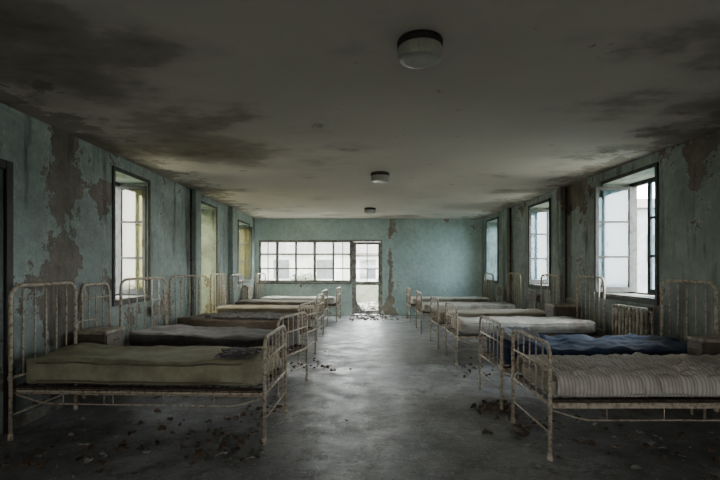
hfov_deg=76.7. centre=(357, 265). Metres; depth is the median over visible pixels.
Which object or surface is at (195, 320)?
mattress
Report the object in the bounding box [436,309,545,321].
mattress
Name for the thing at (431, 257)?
wall
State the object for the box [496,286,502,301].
metal chair
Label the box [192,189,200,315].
trim
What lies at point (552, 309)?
nightstand
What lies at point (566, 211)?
pipe
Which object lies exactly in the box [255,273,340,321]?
hospital bed
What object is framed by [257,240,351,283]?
window
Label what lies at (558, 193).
pillar
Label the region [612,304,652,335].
radiator
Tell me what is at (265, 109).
ceiling
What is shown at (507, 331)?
pillow
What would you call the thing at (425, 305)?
mattress
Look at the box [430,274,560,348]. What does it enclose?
hospital bed
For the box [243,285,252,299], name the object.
radiator
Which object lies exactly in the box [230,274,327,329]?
hospital bed
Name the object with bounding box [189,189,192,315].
pipe
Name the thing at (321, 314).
hospital bed
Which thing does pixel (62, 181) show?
wall
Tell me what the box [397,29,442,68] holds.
ceiling lamp
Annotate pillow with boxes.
[494,325,539,340]
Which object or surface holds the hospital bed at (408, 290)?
on the floor
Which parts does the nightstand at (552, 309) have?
drawer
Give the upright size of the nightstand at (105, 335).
0.838 m
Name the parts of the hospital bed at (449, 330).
footboard, rail, headboard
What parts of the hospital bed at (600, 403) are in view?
rail, footboard, rail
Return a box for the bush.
[289,273,320,279]
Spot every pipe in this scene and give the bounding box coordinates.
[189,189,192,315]
[509,208,511,302]
[564,187,567,302]
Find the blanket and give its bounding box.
[205,311,303,319]
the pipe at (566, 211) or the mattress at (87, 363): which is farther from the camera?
the pipe at (566, 211)
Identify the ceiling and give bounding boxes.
[0,0,719,218]
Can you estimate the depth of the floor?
3.78 m
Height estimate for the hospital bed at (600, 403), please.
1.256 m
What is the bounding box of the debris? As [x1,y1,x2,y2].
[0,313,718,479]
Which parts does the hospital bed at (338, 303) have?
headboard, footboard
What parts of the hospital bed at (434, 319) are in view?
footboard, headboard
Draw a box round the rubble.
[358,301,377,309]
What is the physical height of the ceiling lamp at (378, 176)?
0.129 m
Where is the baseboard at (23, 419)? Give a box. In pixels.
[13,394,86,429]
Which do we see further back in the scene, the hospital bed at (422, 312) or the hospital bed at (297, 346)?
the hospital bed at (422, 312)
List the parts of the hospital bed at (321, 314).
headboard, footboard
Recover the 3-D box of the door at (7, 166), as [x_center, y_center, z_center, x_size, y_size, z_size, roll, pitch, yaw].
[-3.005,0.260,3.365,0.170,2.280,0.990,0,0,0]
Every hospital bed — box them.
[7,281,287,445]
[119,277,307,397]
[169,275,316,364]
[209,273,323,340]
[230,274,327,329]
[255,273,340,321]
[406,273,493,321]
[416,272,520,332]
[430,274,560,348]
[445,275,605,365]
[478,279,718,411]
[511,329,719,461]
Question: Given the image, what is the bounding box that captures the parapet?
[356,281,377,302]
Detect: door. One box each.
[0,158,12,433]
[352,240,381,313]
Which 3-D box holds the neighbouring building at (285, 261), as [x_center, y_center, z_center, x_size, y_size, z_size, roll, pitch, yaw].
[-3.500,-0.050,32.000,11.600,3.500,6.600,0,0,0]
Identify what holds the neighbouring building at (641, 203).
on the ground
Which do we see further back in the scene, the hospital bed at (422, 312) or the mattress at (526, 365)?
the hospital bed at (422, 312)
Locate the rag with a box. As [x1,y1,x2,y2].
[215,347,262,357]
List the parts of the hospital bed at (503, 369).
footboard, rail, headboard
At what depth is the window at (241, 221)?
12.15 m
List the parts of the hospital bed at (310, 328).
headboard, footboard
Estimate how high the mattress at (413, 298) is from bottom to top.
0.169 m
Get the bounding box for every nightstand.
[73,318,124,403]
[545,298,575,317]
[685,335,719,418]
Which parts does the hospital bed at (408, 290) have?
footboard, headboard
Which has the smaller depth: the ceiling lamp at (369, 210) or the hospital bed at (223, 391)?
the hospital bed at (223, 391)
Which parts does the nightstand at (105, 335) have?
rail, drawer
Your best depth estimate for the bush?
19.89 m
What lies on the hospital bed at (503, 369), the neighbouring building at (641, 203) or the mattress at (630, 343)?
the mattress at (630, 343)
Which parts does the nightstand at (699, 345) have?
drawer, leg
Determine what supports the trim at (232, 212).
attached to the wall at (62, 181)
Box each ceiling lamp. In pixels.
[364,207,375,213]
[371,171,388,182]
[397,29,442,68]
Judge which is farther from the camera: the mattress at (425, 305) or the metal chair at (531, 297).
the mattress at (425, 305)
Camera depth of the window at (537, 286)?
9.27 m
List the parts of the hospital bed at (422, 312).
footboard, headboard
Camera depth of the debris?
3.68 m
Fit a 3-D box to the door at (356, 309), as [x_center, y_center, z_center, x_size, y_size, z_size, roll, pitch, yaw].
[0.265,0.325,13.105,0.870,2.150,0.129,0,0,0]
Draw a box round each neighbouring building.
[262,242,377,280]
[637,199,654,292]
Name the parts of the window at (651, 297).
sash, sill, frame, sash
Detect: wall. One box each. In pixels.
[0,102,254,434]
[255,219,481,314]
[482,128,719,341]
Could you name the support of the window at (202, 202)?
in the wall at (62, 181)
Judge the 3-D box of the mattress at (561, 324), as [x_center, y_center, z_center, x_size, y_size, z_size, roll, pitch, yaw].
[2.409,0.864,6.747,1.945,0.195,0.786,0,0,0]
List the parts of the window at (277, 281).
sill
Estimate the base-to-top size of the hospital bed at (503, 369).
1.256 m
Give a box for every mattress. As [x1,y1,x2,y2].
[26,342,277,385]
[130,324,298,350]
[177,313,309,329]
[215,304,318,316]
[235,299,320,307]
[260,295,337,303]
[411,296,488,303]
[422,302,515,311]
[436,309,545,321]
[451,316,595,333]
[487,333,686,362]
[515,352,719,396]
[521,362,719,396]
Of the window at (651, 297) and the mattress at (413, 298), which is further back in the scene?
the mattress at (413, 298)
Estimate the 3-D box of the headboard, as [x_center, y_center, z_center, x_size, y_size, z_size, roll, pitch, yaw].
[-2.911,0.792,5.070,0.044,1.216,0.559,-2,0,0]
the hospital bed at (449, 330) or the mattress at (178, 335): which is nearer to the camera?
the mattress at (178, 335)
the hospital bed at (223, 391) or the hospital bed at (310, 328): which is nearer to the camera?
the hospital bed at (223, 391)
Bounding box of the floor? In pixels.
[0,314,719,479]
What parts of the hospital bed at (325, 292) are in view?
headboard, footboard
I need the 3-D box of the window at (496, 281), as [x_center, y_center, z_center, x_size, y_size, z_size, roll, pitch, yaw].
[3.752,-0.400,12.000,0.485,1.690,1.090,0,0,0]
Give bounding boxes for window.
[112,165,150,305]
[201,201,217,306]
[238,219,251,283]
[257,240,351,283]
[486,217,498,283]
[528,198,550,289]
[594,162,658,305]
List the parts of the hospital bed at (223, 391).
headboard, rail, footboard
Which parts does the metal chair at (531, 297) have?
backrest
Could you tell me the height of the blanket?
0.051 m
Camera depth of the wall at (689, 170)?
6.00 m
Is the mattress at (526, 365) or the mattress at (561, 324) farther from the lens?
the mattress at (561, 324)
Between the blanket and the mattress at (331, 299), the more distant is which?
the mattress at (331, 299)
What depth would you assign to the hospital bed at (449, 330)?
6.62 m
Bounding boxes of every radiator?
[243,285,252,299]
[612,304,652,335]
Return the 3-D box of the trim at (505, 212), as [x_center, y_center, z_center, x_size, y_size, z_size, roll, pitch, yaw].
[3.490,0.025,10.700,0.100,2.750,0.400,0,0,0]
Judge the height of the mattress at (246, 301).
0.183 m
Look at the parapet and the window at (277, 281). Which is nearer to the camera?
the window at (277, 281)
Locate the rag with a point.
(234, 352)
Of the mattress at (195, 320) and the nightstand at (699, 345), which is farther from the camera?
the mattress at (195, 320)
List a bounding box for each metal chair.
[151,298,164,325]
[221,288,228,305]
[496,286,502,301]
[527,289,536,308]
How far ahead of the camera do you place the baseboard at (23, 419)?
4.21 m
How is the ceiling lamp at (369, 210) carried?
attached to the ceiling
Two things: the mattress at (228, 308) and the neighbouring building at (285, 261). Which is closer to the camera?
the mattress at (228, 308)
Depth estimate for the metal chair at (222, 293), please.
9.76 m
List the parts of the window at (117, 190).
frame, sash, sill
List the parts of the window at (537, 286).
sill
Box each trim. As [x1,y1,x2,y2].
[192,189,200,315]
[228,207,236,304]
[502,208,509,302]
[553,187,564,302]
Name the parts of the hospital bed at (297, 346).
headboard, footboard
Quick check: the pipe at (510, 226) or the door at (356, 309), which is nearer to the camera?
the pipe at (510, 226)
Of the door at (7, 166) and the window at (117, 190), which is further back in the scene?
the window at (117, 190)
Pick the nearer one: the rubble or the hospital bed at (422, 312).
the hospital bed at (422, 312)

